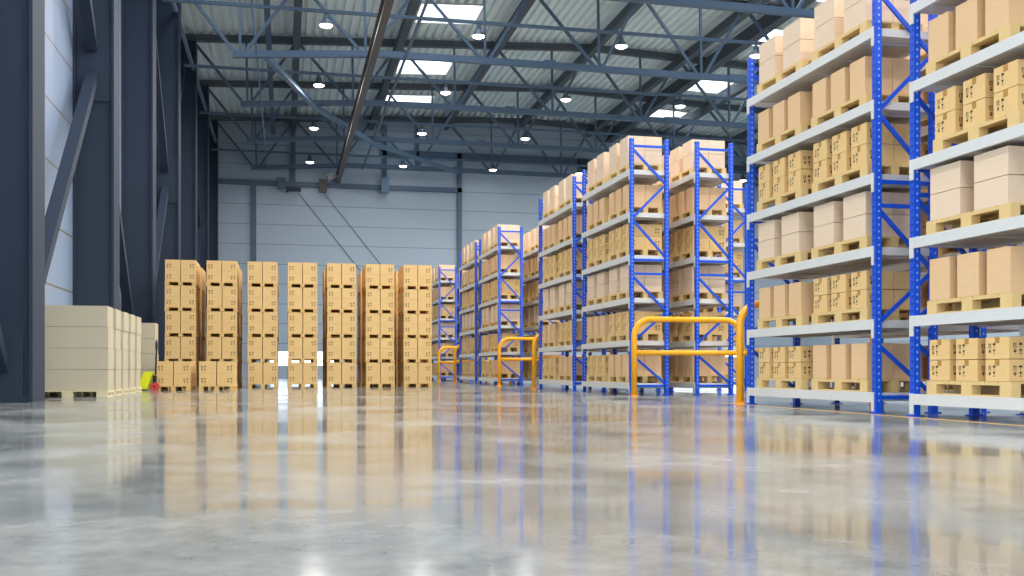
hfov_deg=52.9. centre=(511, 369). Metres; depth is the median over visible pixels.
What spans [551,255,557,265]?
carton
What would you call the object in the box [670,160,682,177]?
carton
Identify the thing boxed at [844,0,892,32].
carton
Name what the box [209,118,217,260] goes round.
steel column
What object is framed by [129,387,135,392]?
pallet
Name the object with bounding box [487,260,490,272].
carton
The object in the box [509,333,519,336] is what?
carton
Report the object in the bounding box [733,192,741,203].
carton
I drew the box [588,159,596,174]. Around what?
carton
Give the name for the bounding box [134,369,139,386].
storage box
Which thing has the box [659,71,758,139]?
roof truss
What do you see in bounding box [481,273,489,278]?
pallet
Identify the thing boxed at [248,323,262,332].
carton
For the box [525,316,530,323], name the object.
carton
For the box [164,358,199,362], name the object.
pallet
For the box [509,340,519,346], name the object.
carton
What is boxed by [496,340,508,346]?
carton
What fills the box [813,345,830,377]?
carton
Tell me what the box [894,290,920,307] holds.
carton
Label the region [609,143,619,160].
carton
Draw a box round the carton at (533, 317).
[531,314,535,322]
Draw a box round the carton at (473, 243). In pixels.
[472,240,478,248]
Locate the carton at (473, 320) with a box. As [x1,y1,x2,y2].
[472,319,478,325]
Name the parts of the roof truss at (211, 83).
post, post, post, post, post, post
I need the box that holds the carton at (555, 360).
[552,357,558,365]
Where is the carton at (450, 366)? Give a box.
[447,363,453,371]
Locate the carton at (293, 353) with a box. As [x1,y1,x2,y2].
[288,348,301,358]
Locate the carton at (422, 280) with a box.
[417,275,431,285]
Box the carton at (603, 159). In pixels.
[597,152,609,168]
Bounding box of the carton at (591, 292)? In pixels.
[587,287,596,299]
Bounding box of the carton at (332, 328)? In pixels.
[327,323,340,333]
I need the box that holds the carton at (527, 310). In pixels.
[525,308,530,315]
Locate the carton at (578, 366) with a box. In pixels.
[568,357,581,373]
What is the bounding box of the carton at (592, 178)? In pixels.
[588,171,596,186]
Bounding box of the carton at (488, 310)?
[486,307,490,315]
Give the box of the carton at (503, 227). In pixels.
[495,224,508,234]
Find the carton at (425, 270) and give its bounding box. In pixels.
[417,265,431,275]
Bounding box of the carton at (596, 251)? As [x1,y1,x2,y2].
[593,248,598,259]
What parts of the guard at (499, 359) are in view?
rail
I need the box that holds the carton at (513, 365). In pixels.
[509,361,519,372]
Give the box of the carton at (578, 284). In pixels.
[566,282,581,293]
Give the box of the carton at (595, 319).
[593,316,598,336]
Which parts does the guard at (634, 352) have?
rail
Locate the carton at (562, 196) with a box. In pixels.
[559,191,565,204]
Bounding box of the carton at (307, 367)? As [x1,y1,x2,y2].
[303,363,316,372]
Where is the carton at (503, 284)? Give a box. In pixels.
[496,279,508,286]
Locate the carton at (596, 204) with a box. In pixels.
[593,201,598,221]
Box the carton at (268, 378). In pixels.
[263,373,277,383]
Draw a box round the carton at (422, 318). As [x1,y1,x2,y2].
[418,314,431,323]
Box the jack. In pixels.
[140,340,159,390]
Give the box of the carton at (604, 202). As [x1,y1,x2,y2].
[599,197,616,219]
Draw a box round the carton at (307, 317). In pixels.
[303,313,316,322]
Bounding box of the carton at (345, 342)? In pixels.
[341,338,355,347]
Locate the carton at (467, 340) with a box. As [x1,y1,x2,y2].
[466,339,468,349]
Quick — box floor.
[0,377,1023,575]
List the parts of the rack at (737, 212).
shelf panel, shelf panel, shelf panel, shelf panel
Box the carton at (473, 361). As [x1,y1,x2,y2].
[473,361,478,372]
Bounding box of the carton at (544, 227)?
[536,226,549,235]
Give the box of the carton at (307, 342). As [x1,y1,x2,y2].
[303,338,316,347]
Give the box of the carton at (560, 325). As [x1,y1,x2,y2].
[558,323,562,331]
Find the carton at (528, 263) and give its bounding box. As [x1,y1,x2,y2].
[526,261,530,273]
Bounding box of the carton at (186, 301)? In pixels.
[181,296,196,307]
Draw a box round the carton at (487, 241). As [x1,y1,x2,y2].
[486,239,489,248]
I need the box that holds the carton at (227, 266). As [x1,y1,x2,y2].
[222,261,237,272]
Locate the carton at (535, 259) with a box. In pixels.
[534,257,536,270]
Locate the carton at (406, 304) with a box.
[402,300,416,309]
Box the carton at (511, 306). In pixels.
[509,304,519,312]
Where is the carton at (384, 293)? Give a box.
[380,289,393,298]
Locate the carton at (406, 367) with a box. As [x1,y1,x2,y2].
[402,363,417,372]
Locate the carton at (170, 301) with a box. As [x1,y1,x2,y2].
[165,296,180,306]
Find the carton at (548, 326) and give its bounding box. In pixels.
[547,324,550,341]
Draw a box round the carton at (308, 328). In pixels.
[303,323,316,333]
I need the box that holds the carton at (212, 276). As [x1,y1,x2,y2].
[207,271,221,281]
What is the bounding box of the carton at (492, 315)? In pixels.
[491,314,494,321]
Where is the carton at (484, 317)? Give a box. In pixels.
[482,316,485,323]
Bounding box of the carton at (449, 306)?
[447,304,454,309]
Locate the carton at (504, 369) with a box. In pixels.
[496,360,508,372]
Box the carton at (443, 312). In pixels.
[438,310,446,314]
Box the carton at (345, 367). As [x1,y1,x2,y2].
[341,363,355,372]
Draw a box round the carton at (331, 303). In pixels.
[327,298,340,308]
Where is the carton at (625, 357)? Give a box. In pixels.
[622,354,643,374]
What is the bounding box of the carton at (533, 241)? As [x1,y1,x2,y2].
[531,237,535,246]
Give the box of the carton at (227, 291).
[222,286,237,297]
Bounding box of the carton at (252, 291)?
[248,287,262,297]
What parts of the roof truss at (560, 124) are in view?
post, post, post, post, post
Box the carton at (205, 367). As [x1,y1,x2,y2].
[199,361,216,373]
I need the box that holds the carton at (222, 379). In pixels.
[217,374,234,385]
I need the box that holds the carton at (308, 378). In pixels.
[303,373,316,383]
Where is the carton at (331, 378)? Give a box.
[326,373,340,383]
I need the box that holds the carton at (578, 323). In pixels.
[568,321,581,329]
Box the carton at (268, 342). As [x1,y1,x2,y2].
[263,337,276,347]
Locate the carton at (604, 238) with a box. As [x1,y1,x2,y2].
[599,234,608,246]
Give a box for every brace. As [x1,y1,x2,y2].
[0,325,8,371]
[45,71,97,282]
[78,0,97,50]
[120,209,133,314]
[156,37,168,171]
[156,185,168,281]
[181,50,187,100]
[197,173,200,226]
[197,236,200,262]
[209,128,210,149]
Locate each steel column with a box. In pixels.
[0,0,44,402]
[73,0,119,309]
[121,0,155,369]
[156,0,180,360]
[181,38,196,260]
[197,84,208,359]
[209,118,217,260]
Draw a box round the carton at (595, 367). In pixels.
[593,365,598,374]
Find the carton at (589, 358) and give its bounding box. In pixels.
[587,356,592,364]
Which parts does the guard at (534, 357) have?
rail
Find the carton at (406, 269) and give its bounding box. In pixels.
[402,265,416,275]
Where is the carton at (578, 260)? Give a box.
[568,258,581,268]
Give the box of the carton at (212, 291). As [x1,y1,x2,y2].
[207,286,221,296]
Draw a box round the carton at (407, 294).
[402,289,416,299]
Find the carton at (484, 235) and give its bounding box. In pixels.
[482,234,485,242]
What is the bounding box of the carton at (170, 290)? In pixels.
[165,285,180,296]
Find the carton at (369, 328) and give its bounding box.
[365,324,379,333]
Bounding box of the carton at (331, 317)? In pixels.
[327,313,340,322]
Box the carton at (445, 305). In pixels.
[438,304,446,309]
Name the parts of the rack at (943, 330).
shelf panel, shelf panel, shelf panel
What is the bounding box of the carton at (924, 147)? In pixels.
[921,144,927,156]
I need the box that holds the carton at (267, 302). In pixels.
[263,298,277,307]
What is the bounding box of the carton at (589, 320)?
[587,317,592,336]
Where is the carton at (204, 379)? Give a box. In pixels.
[199,374,216,385]
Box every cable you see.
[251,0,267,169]
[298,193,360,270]
[324,193,379,262]
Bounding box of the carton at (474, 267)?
[473,267,478,279]
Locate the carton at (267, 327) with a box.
[263,323,277,333]
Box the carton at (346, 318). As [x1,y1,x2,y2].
[341,313,355,323]
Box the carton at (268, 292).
[263,287,277,297]
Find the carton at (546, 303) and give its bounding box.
[543,299,549,309]
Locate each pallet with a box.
[45,390,114,396]
[48,389,121,395]
[58,388,128,394]
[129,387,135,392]
[136,387,141,391]
[157,385,195,390]
[164,307,199,313]
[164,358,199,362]
[165,281,200,289]
[165,333,200,337]
[175,335,205,339]
[199,385,236,389]
[206,282,239,289]
[206,333,239,338]
[206,358,239,362]
[207,307,239,314]
[247,283,277,287]
[247,308,277,311]
[247,359,277,362]
[248,333,277,337]
[248,384,277,387]
[287,283,317,290]
[287,308,317,314]
[288,334,317,338]
[288,359,317,362]
[288,384,317,386]
[322,359,348,362]
[325,284,355,290]
[325,309,355,314]
[325,334,355,338]
[325,359,355,362]
[325,383,355,386]
[357,360,384,362]
[357,382,385,385]
[362,285,393,291]
[362,309,394,315]
[362,334,394,338]
[362,359,393,362]
[362,383,394,386]
[398,285,431,292]
[398,310,431,315]
[398,334,431,339]
[398,359,431,362]
[398,383,431,386]
[435,277,454,281]
[435,296,454,300]
[435,315,454,318]
[435,334,454,337]
[435,353,453,356]
[435,372,453,375]
[468,303,478,307]
[468,326,478,330]
[469,349,478,353]
[469,373,478,376]
[481,247,489,254]
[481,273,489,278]
[481,298,489,303]
[481,323,489,327]
[481,348,489,352]
[481,373,489,377]
[490,242,519,249]
[490,268,519,274]
[490,294,519,300]
[490,321,519,325]
[490,347,519,351]
[490,373,519,377]
[523,348,529,352]
[530,243,538,250]
[530,269,538,275]
[530,295,538,301]
[530,321,560,326]
[542,207,557,218]
[542,241,563,250]
[542,274,563,283]
[542,307,563,315]
[542,341,569,347]
[542,374,563,379]
[558,197,595,209]
[558,233,592,243]
[558,268,581,277]
[558,304,593,311]
[558,339,593,345]
[558,374,593,380]
[586,296,616,305]
[587,178,607,192]
[587,217,607,230]
[587,257,615,267]
[587,336,616,343]
[587,375,615,381]
[608,163,662,180]
[608,206,662,220]
[608,248,662,260]
[608,291,662,301]
[608,333,662,341]
[608,375,662,382]
[669,167,725,183]
[669,208,726,223]
[669,250,726,262]
[669,292,726,302]
[669,334,726,341]
[669,375,726,382]
[674,310,703,314]
[699,306,742,311]
[725,271,742,276]
[726,203,742,208]
[726,237,742,242]
[756,251,832,270]
[757,59,811,93]
[757,123,810,152]
[757,187,825,211]
[757,378,851,389]
[758,314,851,328]
[811,92,921,127]
[811,236,922,258]
[811,378,922,391]
[812,20,922,61]
[812,164,922,192]
[812,307,922,323]
[852,316,905,319]
[852,382,904,388]
[905,378,952,390]
[909,51,927,62]
[920,117,927,126]
[925,244,1018,255]
[926,23,1023,74]
[926,202,1023,234]
[927,292,1023,314]
[927,380,1023,397]
[933,110,1023,152]
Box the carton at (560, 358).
[559,357,562,373]
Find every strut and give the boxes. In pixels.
[171,2,177,12]
[181,22,194,69]
[197,76,206,110]
[209,116,216,142]
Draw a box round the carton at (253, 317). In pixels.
[248,312,262,322]
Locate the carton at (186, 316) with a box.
[181,311,196,321]
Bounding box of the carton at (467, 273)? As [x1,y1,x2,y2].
[466,271,468,282]
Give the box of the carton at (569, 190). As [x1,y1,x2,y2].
[566,186,581,199]
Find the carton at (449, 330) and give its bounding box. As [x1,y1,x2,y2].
[447,328,454,333]
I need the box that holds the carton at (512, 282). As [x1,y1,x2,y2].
[509,279,519,286]
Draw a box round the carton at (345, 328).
[341,324,355,333]
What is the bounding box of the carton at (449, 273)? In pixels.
[447,271,454,276]
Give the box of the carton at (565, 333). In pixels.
[563,331,567,339]
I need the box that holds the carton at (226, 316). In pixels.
[222,312,237,322]
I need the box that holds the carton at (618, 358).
[615,354,621,374]
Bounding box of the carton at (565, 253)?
[563,250,567,260]
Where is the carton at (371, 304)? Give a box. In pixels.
[365,299,379,309]
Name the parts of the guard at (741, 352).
rail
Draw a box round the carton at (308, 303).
[303,298,316,308]
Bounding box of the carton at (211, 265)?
[207,260,221,271]
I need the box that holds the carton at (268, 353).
[263,348,276,358]
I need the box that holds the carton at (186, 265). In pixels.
[181,260,196,271]
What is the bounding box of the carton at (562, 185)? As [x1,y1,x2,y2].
[559,179,565,193]
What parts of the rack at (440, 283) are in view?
shelf panel, shelf panel, shelf panel, shelf panel, shelf panel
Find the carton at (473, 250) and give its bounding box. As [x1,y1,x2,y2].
[472,248,478,256]
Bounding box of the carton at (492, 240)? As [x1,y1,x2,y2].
[490,236,494,245]
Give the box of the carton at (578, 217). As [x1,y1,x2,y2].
[568,215,581,233]
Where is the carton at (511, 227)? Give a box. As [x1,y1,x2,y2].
[509,225,519,233]
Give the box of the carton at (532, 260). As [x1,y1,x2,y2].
[531,259,533,271]
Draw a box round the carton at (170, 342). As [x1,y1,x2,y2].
[165,337,180,347]
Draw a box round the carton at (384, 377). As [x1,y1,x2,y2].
[380,373,394,382]
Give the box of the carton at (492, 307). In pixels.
[491,306,494,313]
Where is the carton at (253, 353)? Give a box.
[248,348,262,358]
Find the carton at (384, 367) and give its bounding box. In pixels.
[380,363,394,372]
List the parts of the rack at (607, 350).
shelf panel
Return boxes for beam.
[218,179,461,192]
[336,0,393,182]
[380,149,759,171]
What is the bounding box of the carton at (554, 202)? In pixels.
[550,197,558,209]
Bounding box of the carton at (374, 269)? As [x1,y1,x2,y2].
[364,264,379,275]
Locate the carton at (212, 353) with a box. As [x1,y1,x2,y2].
[207,348,221,358]
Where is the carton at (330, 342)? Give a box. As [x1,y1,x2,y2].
[326,338,340,347]
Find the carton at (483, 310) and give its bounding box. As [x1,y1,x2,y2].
[482,308,485,316]
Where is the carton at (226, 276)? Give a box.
[222,272,237,282]
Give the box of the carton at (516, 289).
[509,287,519,294]
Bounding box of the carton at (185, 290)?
[181,285,196,296]
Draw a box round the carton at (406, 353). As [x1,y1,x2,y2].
[402,349,416,358]
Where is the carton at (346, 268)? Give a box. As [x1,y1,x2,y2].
[341,263,355,273]
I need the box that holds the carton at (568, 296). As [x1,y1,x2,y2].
[566,293,581,304]
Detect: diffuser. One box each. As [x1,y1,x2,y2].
[314,84,323,87]
[320,23,332,28]
[440,91,450,94]
[472,34,483,38]
[615,45,626,48]
[750,54,758,58]
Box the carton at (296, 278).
[288,273,301,283]
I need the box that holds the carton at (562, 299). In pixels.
[559,295,565,305]
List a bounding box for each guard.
[438,346,489,380]
[453,345,511,382]
[496,337,542,385]
[532,332,611,387]
[629,316,744,395]
[734,300,871,403]
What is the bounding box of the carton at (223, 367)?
[217,361,234,373]
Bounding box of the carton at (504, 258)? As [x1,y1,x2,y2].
[496,255,508,268]
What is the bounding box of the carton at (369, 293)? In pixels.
[365,289,379,299]
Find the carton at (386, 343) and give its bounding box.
[380,338,393,348]
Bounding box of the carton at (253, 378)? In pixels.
[248,373,262,383]
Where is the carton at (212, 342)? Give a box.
[207,337,221,347]
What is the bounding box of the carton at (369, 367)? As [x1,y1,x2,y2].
[365,363,379,372]
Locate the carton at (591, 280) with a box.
[587,275,596,287]
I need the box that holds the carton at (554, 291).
[550,287,558,297]
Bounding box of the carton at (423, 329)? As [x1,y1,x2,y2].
[417,324,431,334]
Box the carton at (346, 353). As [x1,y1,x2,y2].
[341,348,355,358]
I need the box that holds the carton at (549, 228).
[547,226,550,243]
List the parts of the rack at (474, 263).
shelf panel, shelf panel, shelf panel, shelf panel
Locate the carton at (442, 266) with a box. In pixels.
[437,265,446,271]
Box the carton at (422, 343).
[417,338,431,348]
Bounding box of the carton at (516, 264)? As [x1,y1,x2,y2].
[509,255,519,267]
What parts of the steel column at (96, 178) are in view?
gusset plate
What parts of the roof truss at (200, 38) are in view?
post, post, post, post, post, post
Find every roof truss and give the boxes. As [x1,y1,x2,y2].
[181,34,758,128]
[194,0,798,83]
[199,80,767,161]
[209,115,764,186]
[515,2,643,130]
[585,0,768,136]
[608,0,813,18]
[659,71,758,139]
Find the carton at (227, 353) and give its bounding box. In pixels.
[222,348,237,358]
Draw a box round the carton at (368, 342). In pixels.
[364,338,379,348]
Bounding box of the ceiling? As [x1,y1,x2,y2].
[181,0,820,139]
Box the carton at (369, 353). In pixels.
[364,348,379,358]
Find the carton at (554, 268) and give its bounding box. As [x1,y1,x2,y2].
[551,265,557,274]
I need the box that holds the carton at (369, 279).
[364,274,379,285]
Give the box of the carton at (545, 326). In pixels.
[543,325,546,341]
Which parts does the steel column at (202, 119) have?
gusset plate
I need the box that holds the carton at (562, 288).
[559,284,565,295]
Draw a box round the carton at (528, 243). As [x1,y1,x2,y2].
[525,240,530,249]
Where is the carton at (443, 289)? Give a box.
[438,287,446,295]
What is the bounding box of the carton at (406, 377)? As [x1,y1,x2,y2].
[402,373,417,382]
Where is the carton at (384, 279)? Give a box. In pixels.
[380,275,393,284]
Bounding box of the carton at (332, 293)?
[327,288,340,298]
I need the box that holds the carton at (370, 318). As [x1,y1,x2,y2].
[365,313,379,323]
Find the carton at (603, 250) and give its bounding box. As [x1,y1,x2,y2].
[599,245,608,257]
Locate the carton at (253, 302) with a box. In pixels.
[248,297,262,307]
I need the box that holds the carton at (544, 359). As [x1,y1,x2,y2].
[543,358,546,365]
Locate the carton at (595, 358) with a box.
[593,355,598,364]
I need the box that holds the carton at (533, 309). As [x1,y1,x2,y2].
[531,306,535,314]
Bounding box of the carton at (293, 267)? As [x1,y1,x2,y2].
[288,262,301,272]
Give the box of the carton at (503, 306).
[495,304,508,312]
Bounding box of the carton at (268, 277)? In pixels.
[263,272,276,282]
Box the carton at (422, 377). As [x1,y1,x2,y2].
[418,373,431,382]
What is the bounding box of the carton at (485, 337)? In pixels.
[484,335,486,347]
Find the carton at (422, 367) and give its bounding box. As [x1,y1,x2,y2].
[418,363,431,372]
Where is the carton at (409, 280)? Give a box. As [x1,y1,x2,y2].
[402,275,416,285]
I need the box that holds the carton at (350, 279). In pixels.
[341,274,355,284]
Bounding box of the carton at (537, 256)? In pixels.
[537,256,547,269]
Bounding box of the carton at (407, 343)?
[402,338,416,348]
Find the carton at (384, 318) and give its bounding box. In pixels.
[380,313,393,323]
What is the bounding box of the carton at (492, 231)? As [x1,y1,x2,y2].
[490,227,494,237]
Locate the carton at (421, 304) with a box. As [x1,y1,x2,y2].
[417,300,431,309]
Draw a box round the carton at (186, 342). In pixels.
[181,337,196,347]
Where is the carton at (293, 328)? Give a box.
[288,323,302,333]
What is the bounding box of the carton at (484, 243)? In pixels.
[482,242,485,250]
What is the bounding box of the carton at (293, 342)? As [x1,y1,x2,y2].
[288,337,301,347]
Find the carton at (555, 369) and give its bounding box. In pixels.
[552,366,558,373]
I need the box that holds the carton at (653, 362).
[644,355,660,374]
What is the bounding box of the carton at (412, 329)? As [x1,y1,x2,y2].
[402,324,417,334]
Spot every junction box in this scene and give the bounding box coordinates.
[277,177,285,188]
[318,179,327,192]
[381,178,389,192]
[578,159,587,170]
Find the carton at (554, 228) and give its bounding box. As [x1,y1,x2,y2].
[551,224,557,241]
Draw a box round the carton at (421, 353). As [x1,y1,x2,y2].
[417,349,431,358]
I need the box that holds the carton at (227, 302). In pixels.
[222,297,237,307]
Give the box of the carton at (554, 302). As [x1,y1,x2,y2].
[550,297,558,308]
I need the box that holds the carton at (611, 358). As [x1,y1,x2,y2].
[608,355,614,374]
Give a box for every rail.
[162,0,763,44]
[184,64,746,100]
[199,111,757,141]
[212,148,746,173]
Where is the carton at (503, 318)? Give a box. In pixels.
[495,313,508,320]
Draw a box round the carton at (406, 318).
[402,314,417,324]
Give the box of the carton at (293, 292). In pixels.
[288,287,301,297]
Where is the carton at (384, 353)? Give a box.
[380,348,393,358]
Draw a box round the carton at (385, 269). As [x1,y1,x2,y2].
[380,264,393,274]
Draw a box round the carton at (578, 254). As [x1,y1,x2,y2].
[568,248,581,258]
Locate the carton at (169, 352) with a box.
[165,348,180,357]
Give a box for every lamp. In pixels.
[306,154,313,163]
[309,119,318,129]
[313,75,324,87]
[319,12,332,28]
[399,159,406,167]
[417,125,426,134]
[440,82,450,94]
[472,24,484,38]
[489,163,496,170]
[521,130,529,140]
[561,90,570,101]
[575,166,581,173]
[615,34,627,48]
[675,97,684,108]
[739,174,746,181]
[750,44,758,58]
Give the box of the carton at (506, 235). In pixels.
[495,233,508,242]
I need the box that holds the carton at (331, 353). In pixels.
[326,348,340,358]
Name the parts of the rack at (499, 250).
shelf panel, shelf panel, shelf panel, shelf panel, shelf panel, shelf panel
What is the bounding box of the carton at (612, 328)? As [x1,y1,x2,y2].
[609,324,615,334]
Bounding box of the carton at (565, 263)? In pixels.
[563,260,567,270]
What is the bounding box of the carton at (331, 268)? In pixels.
[326,263,340,274]
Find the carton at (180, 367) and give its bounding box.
[174,361,191,373]
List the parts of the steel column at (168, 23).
gusset plate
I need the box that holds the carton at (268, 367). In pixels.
[263,362,277,372]
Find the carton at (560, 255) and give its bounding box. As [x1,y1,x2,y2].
[558,252,562,262]
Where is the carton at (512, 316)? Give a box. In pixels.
[509,313,519,320]
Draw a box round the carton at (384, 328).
[380,324,393,333]
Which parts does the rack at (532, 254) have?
shelf panel, shelf panel, shelf panel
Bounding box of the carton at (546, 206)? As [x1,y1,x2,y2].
[543,201,549,213]
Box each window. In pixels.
[384,91,434,102]
[394,59,452,74]
[413,0,482,24]
[649,107,688,118]
[687,83,734,93]
[752,26,782,46]
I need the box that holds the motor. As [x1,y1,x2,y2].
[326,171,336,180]
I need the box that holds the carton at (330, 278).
[326,274,340,284]
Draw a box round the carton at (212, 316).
[207,311,221,321]
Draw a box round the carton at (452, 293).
[447,287,454,295]
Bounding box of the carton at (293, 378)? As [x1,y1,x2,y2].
[288,373,302,383]
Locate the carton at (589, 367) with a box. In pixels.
[587,365,592,374]
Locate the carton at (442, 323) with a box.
[437,322,446,328]
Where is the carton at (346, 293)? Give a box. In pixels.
[341,288,355,298]
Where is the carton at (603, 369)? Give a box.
[599,365,607,374]
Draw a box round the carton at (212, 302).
[207,297,221,307]
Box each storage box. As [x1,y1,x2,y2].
[45,305,112,327]
[45,327,113,348]
[45,348,113,368]
[45,369,113,390]
[113,309,120,329]
[114,329,120,349]
[114,349,120,368]
[114,369,120,388]
[121,312,128,331]
[121,331,127,350]
[121,350,127,368]
[121,369,127,387]
[128,314,134,332]
[128,333,134,350]
[128,351,134,368]
[128,369,133,387]
[134,316,140,334]
[134,334,140,351]
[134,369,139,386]
[135,352,140,368]
[140,370,154,382]
[141,323,157,338]
[141,338,157,353]
[141,354,158,368]
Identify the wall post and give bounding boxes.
[251,185,255,361]
[290,126,294,181]
[382,126,386,177]
[416,127,418,165]
[457,153,461,273]
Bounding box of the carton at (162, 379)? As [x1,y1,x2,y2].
[157,374,173,385]
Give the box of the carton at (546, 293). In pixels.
[543,289,549,299]
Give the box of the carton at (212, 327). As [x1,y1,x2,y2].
[207,322,221,332]
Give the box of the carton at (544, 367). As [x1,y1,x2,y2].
[543,366,546,373]
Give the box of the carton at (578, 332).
[568,330,581,338]
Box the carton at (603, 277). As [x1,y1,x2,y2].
[597,272,609,285]
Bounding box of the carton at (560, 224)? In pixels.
[558,220,562,238]
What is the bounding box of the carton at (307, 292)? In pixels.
[303,288,316,297]
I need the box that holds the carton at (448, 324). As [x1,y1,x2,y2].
[447,322,454,328]
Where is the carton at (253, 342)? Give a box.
[248,337,262,347]
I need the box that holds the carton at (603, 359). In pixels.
[599,355,607,364]
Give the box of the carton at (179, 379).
[174,374,191,385]
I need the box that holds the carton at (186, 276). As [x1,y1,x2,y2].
[181,271,196,281]
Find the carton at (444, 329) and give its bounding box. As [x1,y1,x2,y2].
[437,328,446,334]
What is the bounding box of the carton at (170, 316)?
[165,311,180,321]
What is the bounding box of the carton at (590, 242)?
[587,239,593,251]
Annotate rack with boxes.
[432,266,456,380]
[432,288,442,379]
[446,284,454,360]
[457,274,486,380]
[459,242,496,383]
[479,226,522,384]
[493,254,533,383]
[517,228,564,384]
[538,176,606,390]
[581,138,669,394]
[588,310,661,390]
[639,141,734,394]
[676,183,746,389]
[745,0,941,413]
[832,65,1018,412]
[906,0,1023,416]
[1016,243,1023,414]
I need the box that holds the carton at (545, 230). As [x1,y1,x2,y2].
[543,229,546,245]
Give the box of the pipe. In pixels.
[263,57,459,173]
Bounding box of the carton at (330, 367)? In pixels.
[326,363,340,372]
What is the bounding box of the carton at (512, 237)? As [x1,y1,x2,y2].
[509,233,519,241]
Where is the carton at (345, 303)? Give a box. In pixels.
[341,299,355,308]
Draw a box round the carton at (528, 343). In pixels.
[526,335,530,347]
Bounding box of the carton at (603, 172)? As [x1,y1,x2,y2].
[597,165,608,181]
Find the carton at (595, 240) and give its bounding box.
[593,236,598,248]
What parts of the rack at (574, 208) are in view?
shelf panel, shelf panel, shelf panel, shelf panel, shelf panel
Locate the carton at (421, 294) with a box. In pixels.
[417,289,431,299]
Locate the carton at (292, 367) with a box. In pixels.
[288,363,302,372]
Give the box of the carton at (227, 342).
[222,337,237,347]
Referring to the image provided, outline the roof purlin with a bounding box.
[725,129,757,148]
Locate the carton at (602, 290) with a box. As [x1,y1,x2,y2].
[597,284,608,297]
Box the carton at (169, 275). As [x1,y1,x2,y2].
[165,270,180,281]
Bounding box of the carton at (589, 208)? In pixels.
[587,204,592,224]
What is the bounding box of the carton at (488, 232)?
[486,231,489,239]
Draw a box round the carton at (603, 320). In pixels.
[599,315,608,335]
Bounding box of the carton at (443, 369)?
[441,363,446,371]
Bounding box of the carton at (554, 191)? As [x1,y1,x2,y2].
[550,185,558,198]
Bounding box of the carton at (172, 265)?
[165,260,180,270]
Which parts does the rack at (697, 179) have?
shelf panel, shelf panel, shelf panel, shelf panel, shelf panel, shelf panel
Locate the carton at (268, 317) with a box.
[263,312,277,322]
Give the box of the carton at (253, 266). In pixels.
[248,261,262,273]
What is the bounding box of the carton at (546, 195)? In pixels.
[543,190,549,203]
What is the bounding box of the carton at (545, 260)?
[543,258,546,268]
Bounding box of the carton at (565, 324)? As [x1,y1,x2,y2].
[563,322,567,330]
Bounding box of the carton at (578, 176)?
[566,174,581,188]
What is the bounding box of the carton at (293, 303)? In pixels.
[288,298,301,308]
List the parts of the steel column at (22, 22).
plate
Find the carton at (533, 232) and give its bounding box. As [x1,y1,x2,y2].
[531,229,535,238]
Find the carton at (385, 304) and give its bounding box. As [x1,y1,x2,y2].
[380,299,393,309]
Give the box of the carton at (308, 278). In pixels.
[303,273,316,283]
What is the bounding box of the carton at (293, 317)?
[288,312,302,322]
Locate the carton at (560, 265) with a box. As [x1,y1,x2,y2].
[558,262,562,272]
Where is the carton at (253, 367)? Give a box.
[248,362,262,372]
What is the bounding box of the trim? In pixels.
[727,403,1023,425]
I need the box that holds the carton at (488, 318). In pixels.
[486,315,490,322]
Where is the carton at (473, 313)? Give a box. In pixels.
[472,311,478,318]
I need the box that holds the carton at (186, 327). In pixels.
[181,322,196,332]
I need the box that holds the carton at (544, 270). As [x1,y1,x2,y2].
[543,268,546,277]
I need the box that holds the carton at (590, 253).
[587,250,592,262]
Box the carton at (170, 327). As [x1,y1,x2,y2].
[165,322,180,332]
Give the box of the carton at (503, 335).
[496,333,508,339]
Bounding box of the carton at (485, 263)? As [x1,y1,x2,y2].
[484,261,486,273]
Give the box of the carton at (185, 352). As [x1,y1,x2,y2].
[181,348,196,358]
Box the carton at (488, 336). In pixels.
[487,335,489,347]
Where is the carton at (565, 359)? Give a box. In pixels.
[563,357,567,373]
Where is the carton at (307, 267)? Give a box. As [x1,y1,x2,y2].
[303,263,316,272]
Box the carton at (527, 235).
[525,232,530,241]
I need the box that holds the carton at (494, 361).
[493,360,495,372]
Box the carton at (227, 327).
[222,322,237,332]
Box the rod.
[362,0,428,169]
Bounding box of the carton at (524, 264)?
[523,262,525,274]
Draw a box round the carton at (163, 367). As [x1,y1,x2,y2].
[157,361,173,373]
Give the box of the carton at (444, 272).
[437,271,446,277]
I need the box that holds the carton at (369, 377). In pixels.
[365,373,379,382]
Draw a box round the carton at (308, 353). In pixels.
[303,348,316,358]
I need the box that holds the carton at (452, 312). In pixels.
[447,310,454,314]
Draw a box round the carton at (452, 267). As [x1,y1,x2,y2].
[447,265,454,269]
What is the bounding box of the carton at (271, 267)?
[263,262,276,272]
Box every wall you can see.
[45,0,120,310]
[210,114,792,377]
[800,246,1018,345]
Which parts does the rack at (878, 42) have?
shelf panel, shelf panel, shelf panel, shelf panel, shelf panel, shelf panel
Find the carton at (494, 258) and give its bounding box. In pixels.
[493,256,495,269]
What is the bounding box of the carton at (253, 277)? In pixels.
[248,272,262,282]
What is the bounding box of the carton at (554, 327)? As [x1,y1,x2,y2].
[551,324,557,340]
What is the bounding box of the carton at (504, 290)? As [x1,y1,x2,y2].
[496,287,508,294]
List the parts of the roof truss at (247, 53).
post, post, post, post, post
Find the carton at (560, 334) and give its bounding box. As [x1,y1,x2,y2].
[558,331,562,339]
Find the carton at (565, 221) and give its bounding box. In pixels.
[563,217,567,236]
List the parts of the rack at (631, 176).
shelf panel, shelf panel, shelf panel, shelf panel, shelf panel, shelf panel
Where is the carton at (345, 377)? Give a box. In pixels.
[341,373,355,383]
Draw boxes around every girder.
[291,0,301,128]
[368,0,420,129]
[443,0,535,129]
[605,0,815,142]
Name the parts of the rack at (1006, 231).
shelf panel, shelf panel, shelf panel, shelf panel, shelf panel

